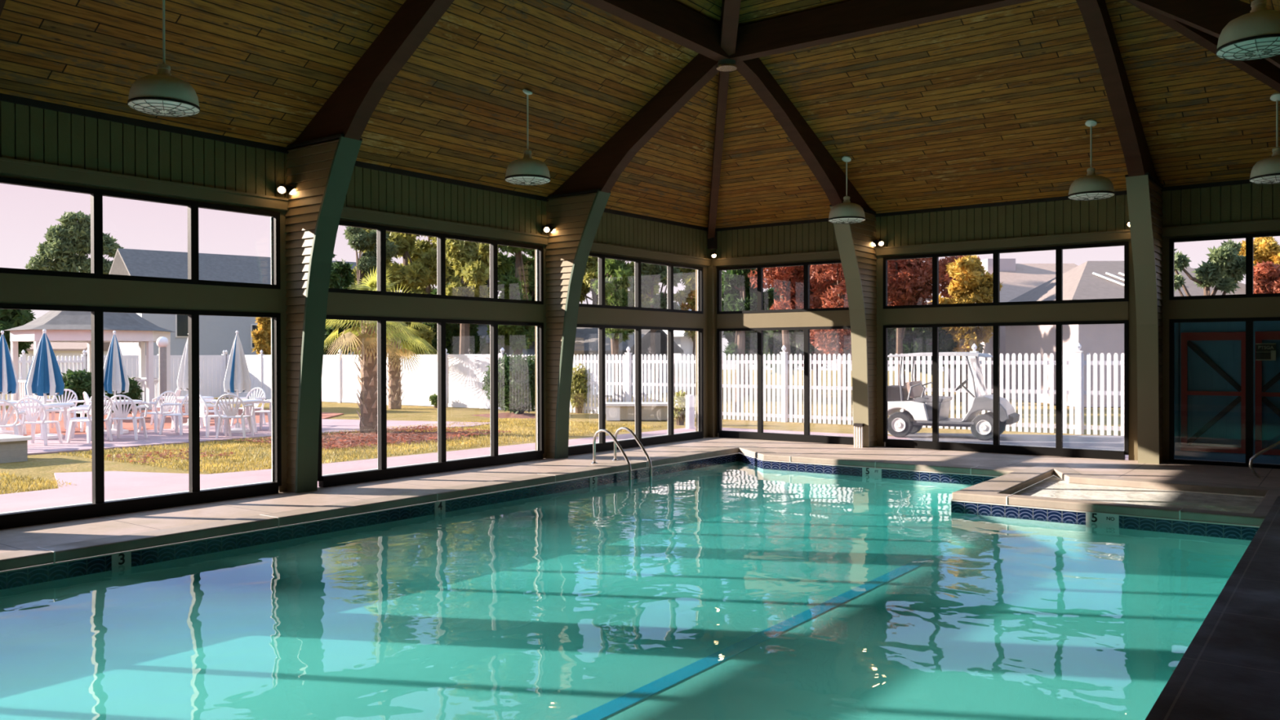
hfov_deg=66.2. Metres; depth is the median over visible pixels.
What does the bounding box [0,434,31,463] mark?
stone planter
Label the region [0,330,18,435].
parasol
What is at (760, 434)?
window
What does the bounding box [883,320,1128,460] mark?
window
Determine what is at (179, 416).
patio chair
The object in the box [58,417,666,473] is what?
grass blades
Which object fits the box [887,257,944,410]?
broadleaf tree
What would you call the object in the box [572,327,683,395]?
house
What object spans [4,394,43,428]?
patio chair
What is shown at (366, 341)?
palm tree
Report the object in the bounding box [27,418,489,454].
garden path
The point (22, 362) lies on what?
fence
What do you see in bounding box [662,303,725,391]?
house
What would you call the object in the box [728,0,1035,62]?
beam
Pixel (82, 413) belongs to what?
patio chair
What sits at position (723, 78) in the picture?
rafter
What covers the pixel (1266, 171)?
pendant lamp
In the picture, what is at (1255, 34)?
pendant lamp
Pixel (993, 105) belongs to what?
ceiling
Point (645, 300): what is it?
broadleaf tree
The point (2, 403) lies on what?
patio table
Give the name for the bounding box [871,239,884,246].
spotlight
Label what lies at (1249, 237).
window
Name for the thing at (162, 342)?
lamp post
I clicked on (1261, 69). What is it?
rafter
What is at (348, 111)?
rafter
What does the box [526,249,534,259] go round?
broadleaf tree
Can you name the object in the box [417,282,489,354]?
broadleaf tree
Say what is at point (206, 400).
patio chair
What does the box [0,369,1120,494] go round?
lawn
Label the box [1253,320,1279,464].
barn door
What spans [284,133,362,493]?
column
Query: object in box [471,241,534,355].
broadleaf tree
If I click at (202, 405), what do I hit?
patio chair
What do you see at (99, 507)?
window
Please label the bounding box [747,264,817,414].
broadleaf tree
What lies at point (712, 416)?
trim
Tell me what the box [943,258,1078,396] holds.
house
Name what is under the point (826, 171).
rafter
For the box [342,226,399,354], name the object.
broadleaf tree
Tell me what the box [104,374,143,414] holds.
bush
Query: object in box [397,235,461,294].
broadleaf tree
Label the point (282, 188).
spotlight
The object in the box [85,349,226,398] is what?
fence
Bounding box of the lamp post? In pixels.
[155,336,168,414]
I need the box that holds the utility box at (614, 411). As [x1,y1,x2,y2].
[605,402,667,420]
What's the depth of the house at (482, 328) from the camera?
45.32 m
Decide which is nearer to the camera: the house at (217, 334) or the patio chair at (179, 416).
the patio chair at (179, 416)
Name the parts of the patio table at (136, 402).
leg, leg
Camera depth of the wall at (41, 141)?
11.29 m
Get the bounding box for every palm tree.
[324,266,422,433]
[351,284,437,408]
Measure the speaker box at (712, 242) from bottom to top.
0.330 m
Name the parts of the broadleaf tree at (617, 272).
crown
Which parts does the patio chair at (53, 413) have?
leg, leg, backrest, armrest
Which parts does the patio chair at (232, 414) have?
leg, leg, backrest, seat, leg, armrest, leg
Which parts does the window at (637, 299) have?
trim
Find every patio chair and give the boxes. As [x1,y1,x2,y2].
[0,399,26,435]
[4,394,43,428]
[14,397,62,445]
[40,388,78,429]
[64,404,91,440]
[66,395,112,443]
[68,393,105,431]
[83,391,116,432]
[106,394,147,439]
[137,391,177,433]
[150,387,181,425]
[159,393,188,435]
[199,394,231,437]
[199,399,220,425]
[215,393,254,438]
[230,386,266,426]
[248,399,271,431]
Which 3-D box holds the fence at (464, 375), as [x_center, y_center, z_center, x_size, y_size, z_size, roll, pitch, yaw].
[-10.268,0.560,34.337,15.250,1.900,0.150,0,0,36]
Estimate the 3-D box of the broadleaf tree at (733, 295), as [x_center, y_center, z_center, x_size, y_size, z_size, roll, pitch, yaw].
[2.760,-1.945,27.028,1.526,6.974,1.793,0,0,-30]
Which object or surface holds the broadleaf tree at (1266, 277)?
on the lawn
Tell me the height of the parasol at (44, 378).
2.180 m
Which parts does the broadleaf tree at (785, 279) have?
crown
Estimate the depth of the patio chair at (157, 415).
21.05 m
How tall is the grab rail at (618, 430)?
1.010 m
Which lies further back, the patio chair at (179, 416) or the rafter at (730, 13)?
the patio chair at (179, 416)
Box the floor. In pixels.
[0,436,1279,553]
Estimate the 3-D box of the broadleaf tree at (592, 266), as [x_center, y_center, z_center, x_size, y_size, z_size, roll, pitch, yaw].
[-2.038,-2.758,45.840,3.234,8.412,3.229,0,0,36]
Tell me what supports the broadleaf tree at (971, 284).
on the lawn
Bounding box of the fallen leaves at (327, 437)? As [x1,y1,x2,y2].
[237,425,511,448]
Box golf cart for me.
[887,351,1019,440]
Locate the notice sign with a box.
[1255,343,1275,360]
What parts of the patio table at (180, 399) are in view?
leg, leg, leg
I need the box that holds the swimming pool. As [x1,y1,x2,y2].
[0,444,1279,719]
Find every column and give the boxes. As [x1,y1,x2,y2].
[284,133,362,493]
[545,188,610,458]
[829,204,877,447]
[1124,172,1163,464]
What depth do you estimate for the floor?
12.73 m
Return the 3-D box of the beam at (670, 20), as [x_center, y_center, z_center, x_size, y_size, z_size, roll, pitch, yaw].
[-1.273,-4.238,10.044,0.200,0.400,8.270,0,0,36]
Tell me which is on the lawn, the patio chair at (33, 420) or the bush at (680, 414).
the bush at (680, 414)
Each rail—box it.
[591,429,631,501]
[611,426,652,497]
[1248,440,1279,478]
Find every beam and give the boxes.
[581,0,728,61]
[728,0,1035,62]
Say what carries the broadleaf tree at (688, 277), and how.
on the lawn
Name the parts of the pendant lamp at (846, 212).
rod, lamp shade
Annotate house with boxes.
[17,342,110,378]
[108,248,356,355]
[424,324,535,358]
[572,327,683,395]
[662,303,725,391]
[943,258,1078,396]
[1005,261,1245,407]
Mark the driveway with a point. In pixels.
(1086, 442)
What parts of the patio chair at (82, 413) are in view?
armrest, seat, leg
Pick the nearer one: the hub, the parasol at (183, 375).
the hub
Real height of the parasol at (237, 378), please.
2.180 m
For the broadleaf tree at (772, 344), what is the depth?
28.21 m
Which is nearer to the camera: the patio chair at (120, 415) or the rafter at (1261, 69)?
the rafter at (1261, 69)
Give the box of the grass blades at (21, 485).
[0,470,71,493]
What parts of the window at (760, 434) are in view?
trim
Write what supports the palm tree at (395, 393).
on the lawn
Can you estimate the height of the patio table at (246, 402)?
0.693 m
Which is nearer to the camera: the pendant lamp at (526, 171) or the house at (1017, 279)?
the pendant lamp at (526, 171)
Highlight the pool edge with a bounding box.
[1145,496,1279,719]
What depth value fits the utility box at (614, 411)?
24.61 m
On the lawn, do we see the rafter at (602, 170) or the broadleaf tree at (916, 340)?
the broadleaf tree at (916, 340)
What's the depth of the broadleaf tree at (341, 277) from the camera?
35.68 m
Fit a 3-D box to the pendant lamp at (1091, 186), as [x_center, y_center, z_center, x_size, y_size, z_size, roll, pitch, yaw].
[6.143,-2.729,13.366,0.582,1.072,0.582,0,0,36]
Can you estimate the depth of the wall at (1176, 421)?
14.56 m
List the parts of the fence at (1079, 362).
panel, post, panel, post, panel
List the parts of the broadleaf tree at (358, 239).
crown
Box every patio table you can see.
[0,400,31,435]
[14,402,75,439]
[86,400,142,434]
[165,395,213,428]
[211,399,263,433]
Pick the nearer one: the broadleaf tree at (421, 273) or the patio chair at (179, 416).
the patio chair at (179, 416)
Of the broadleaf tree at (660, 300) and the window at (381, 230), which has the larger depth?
the broadleaf tree at (660, 300)
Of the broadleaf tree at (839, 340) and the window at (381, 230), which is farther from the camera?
the broadleaf tree at (839, 340)
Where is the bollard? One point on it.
(690, 398)
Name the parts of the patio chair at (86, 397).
backrest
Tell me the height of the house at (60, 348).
3.472 m
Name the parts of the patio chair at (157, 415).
leg, armrest, leg, seat, leg, backrest, leg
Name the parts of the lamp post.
post, globe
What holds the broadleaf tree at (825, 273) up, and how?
on the lawn
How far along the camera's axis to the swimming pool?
8.52 m
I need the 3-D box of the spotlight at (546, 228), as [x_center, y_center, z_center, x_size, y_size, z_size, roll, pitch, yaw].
[-1.407,-2.005,15.024,0.158,0.118,0.226,0,0,36]
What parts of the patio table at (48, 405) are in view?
leg, leg, leg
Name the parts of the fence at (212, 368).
post, panel, panel, post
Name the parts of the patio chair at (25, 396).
backrest, leg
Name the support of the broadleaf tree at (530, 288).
on the lawn
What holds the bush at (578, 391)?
on the lawn
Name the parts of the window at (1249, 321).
trim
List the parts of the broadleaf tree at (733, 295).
crown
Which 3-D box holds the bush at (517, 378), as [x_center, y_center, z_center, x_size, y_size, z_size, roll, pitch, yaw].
[-3.299,0.667,26.987,2.126,1.761,2.054,0,0,-37]
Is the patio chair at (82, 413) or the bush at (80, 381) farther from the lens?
the bush at (80, 381)
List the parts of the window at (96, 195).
trim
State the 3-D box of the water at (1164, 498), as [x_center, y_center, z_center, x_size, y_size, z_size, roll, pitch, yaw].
[5.879,1.597,11.618,2.540,0.001,2.820,0,0,36]
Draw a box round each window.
[0,176,280,288]
[0,302,281,529]
[317,315,544,487]
[328,220,543,304]
[568,324,703,455]
[578,252,703,313]
[716,260,848,314]
[716,325,853,444]
[883,241,1128,309]
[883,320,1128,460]
[1168,231,1279,300]
[1168,316,1279,468]
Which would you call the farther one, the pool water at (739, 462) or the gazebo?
the gazebo
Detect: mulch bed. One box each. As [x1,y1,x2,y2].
[321,431,476,449]
[470,412,535,418]
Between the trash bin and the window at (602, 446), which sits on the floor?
the trash bin
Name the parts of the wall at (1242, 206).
moulding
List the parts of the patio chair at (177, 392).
leg, armrest, backrest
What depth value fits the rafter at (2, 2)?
7.84 m
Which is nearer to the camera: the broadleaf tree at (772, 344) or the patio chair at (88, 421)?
the patio chair at (88, 421)
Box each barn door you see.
[1178,321,1245,462]
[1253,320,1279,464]
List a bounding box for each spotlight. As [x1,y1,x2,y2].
[276,183,295,195]
[542,225,555,233]
[710,251,716,257]
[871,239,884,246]
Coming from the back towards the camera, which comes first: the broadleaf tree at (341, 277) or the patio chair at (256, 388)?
the broadleaf tree at (341, 277)
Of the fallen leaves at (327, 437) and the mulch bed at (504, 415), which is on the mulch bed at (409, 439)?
the fallen leaves at (327, 437)
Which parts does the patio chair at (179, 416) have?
leg, armrest, seat, leg, leg, backrest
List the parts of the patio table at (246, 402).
leg, leg, leg, leg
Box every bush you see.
[54,368,91,417]
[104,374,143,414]
[428,392,437,408]
[481,352,535,413]
[570,363,593,413]
[673,389,685,425]
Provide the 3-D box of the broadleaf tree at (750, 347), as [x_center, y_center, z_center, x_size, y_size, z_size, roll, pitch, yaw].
[4.429,-2.704,40.124,3.169,8.335,3.090,0,0,3]
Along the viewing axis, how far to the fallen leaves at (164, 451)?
16.09 m
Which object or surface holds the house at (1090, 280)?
on the lawn
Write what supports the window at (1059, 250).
in the wall at (1242, 206)
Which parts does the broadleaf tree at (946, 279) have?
crown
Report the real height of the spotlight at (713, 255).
0.124 m
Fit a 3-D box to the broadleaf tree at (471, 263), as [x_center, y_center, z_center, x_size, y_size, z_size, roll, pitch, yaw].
[-6.402,-4.121,36.939,2.958,11.266,3.347,0,0,2]
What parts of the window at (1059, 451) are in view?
trim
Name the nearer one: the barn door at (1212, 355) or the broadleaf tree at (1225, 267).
the barn door at (1212, 355)
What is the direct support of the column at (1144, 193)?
on the floor
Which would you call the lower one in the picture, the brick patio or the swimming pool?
the swimming pool
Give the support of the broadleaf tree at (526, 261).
on the lawn
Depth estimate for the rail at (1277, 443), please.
12.54 m
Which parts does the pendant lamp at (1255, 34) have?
lamp shade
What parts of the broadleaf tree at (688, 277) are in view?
crown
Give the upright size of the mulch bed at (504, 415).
0.075 m
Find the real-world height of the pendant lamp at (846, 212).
1.054 m
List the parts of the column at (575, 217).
post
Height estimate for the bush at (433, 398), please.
0.496 m
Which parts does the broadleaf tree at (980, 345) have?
crown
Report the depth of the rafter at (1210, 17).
9.93 m
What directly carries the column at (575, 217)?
on the floor
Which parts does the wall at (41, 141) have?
moulding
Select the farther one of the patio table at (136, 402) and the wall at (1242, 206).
the patio table at (136, 402)
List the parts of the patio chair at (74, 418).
leg, leg, armrest, seat, armrest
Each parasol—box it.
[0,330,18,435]
[25,328,64,439]
[103,330,129,434]
[177,338,201,427]
[223,330,251,433]
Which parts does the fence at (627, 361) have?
panel, panel, post, panel, panel, post, panel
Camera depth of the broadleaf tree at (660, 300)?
35.86 m
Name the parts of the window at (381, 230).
trim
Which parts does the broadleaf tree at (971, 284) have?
crown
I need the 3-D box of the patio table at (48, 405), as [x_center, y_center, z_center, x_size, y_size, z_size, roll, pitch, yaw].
[-11.885,1.220,19.607,1.040,0.693,1.040,0,0,19]
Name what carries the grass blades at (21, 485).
on the lawn
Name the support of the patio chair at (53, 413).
on the brick patio
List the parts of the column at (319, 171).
post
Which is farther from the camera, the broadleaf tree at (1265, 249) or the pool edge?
the broadleaf tree at (1265, 249)
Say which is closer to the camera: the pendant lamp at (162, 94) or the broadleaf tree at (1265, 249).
the pendant lamp at (162, 94)
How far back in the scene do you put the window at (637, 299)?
17.12 m
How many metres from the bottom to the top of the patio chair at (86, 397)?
0.890 m
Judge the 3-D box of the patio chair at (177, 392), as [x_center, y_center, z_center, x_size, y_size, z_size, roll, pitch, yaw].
[-11.389,1.094,23.615,0.600,0.890,0.646,0,0,-13]
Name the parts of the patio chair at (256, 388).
leg, armrest, seat, backrest, leg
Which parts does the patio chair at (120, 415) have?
leg, leg, backrest, seat, leg, armrest, leg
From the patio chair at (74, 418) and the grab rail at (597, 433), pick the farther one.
the patio chair at (74, 418)
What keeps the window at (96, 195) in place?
in the wall at (41, 141)
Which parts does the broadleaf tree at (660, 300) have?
crown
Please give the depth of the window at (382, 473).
13.45 m
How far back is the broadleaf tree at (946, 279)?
33.89 m
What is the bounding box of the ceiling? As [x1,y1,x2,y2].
[0,0,1279,228]
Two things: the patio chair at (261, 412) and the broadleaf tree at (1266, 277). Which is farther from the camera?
the broadleaf tree at (1266, 277)
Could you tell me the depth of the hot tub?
11.03 m
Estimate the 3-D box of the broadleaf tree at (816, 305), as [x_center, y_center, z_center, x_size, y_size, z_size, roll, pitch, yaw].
[6.869,-2.353,38.038,3.316,7.635,3.667,0,0,10]
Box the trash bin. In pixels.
[853,422,863,447]
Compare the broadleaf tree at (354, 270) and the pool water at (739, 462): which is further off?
the broadleaf tree at (354, 270)
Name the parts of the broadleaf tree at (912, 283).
crown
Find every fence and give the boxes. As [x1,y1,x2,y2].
[0,349,87,400]
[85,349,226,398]
[225,347,503,409]
[502,345,853,424]
[887,342,1124,435]
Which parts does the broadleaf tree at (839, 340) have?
crown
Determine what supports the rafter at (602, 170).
on the column at (575, 217)
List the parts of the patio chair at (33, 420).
backrest, leg, seat, leg, armrest, leg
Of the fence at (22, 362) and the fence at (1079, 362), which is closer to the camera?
the fence at (1079, 362)
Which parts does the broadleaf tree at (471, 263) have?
crown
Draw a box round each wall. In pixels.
[0,93,711,492]
[711,179,1279,462]
[1173,322,1179,458]
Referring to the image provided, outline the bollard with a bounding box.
[685,394,694,428]
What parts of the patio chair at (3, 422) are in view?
backrest, seat, leg, leg, armrest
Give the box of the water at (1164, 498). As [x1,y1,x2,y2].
[1013,475,1263,513]
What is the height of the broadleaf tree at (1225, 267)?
4.072 m
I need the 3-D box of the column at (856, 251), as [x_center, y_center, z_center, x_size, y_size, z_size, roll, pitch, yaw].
[3.621,-0.530,16.572,0.290,4.050,1.300,0,0,36]
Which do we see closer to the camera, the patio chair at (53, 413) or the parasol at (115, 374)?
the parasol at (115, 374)
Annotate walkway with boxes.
[0,426,1128,512]
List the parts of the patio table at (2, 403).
leg, leg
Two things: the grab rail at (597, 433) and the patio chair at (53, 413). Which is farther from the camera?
the patio chair at (53, 413)
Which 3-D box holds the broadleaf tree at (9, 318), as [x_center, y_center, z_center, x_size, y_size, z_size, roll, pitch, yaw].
[-28.941,-0.813,45.093,2.914,4.691,2.916,0,0,36]
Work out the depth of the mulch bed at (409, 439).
19.14 m
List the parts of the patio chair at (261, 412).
armrest, leg, seat, armrest, leg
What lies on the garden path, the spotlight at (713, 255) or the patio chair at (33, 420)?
the patio chair at (33, 420)
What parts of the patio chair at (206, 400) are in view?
armrest, seat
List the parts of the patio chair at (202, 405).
backrest, leg, armrest, seat, leg, armrest, leg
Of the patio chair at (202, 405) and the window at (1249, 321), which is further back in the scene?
the patio chair at (202, 405)
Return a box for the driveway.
[888,432,1124,450]
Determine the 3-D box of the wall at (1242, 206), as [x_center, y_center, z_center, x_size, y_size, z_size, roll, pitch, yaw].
[5.808,-0.372,15.814,10.960,4.330,0.205,0,0,36]
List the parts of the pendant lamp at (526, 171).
rod, lamp shade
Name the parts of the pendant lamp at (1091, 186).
lamp shade, rod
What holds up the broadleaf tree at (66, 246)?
on the lawn
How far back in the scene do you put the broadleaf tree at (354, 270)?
46.32 m
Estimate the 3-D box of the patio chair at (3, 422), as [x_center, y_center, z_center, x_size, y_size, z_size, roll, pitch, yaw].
[-11.280,1.130,17.371,0.646,0.890,0.600,0,0,-23]
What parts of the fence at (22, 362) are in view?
panel, post, panel, post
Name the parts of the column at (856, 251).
post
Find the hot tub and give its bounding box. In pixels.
[998,483,1257,526]
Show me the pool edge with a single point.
(1229, 669)
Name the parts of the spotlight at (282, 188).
bulb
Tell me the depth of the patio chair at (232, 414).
19.57 m
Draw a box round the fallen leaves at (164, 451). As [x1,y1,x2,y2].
[104,448,237,462]
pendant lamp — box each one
[127,0,199,117]
[505,88,551,185]
[828,155,865,223]
[1067,119,1115,200]
[1215,0,1279,61]
[1248,93,1279,184]
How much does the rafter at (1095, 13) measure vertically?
1.969 m
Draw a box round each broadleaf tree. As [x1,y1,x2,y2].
[0,308,35,358]
[23,210,124,274]
[250,316,271,355]
[323,257,359,355]
[341,266,386,355]
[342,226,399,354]
[357,228,451,354]
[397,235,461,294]
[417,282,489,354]
[445,238,502,354]
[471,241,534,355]
[484,245,530,297]
[513,252,534,300]
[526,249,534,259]
[579,256,630,305]
[590,258,635,402]
[621,261,661,307]
[626,262,683,399]
[673,267,695,397]
[721,268,775,412]
[721,268,779,395]
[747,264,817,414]
[755,304,818,375]
[774,270,839,397]
[809,262,892,416]
[817,271,895,355]
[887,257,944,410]
[887,327,961,381]
[927,254,1002,412]
[938,255,982,401]
[942,343,984,396]
[1174,239,1256,296]
[1238,236,1279,269]
[1253,260,1279,293]
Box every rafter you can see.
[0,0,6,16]
[292,0,454,144]
[551,53,719,195]
[707,71,729,239]
[720,0,740,55]
[735,57,871,213]
[1075,0,1157,179]
[1124,0,1279,92]
[1125,0,1279,68]
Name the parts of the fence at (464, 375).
panel, post, panel, panel, post, panel, post, panel, post, panel, post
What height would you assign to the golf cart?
1.680 m
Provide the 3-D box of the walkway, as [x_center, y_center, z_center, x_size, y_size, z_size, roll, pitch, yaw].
[-4.829,1.641,7.416,35.124,0.040,14.234,0,0,-42]
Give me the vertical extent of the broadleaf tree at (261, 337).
3.540 m
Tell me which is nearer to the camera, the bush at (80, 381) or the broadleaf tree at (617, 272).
the bush at (80, 381)
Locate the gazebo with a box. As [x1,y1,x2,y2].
[4,310,175,413]
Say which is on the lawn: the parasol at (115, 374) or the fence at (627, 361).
the fence at (627, 361)
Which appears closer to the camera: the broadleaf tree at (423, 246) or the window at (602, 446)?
the window at (602, 446)
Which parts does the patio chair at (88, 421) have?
leg, armrest, leg, seat, backrest, leg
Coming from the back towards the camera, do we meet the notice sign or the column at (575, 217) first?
the column at (575, 217)
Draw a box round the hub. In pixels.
[716,58,737,71]
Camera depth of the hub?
13.29 m
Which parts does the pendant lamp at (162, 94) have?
lamp shade, rod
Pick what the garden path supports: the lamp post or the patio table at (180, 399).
the patio table at (180, 399)
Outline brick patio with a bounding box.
[0,404,343,435]
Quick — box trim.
[707,265,716,437]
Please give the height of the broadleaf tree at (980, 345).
3.970 m
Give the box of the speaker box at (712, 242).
[707,231,716,249]
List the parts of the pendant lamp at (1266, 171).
lamp shade, rod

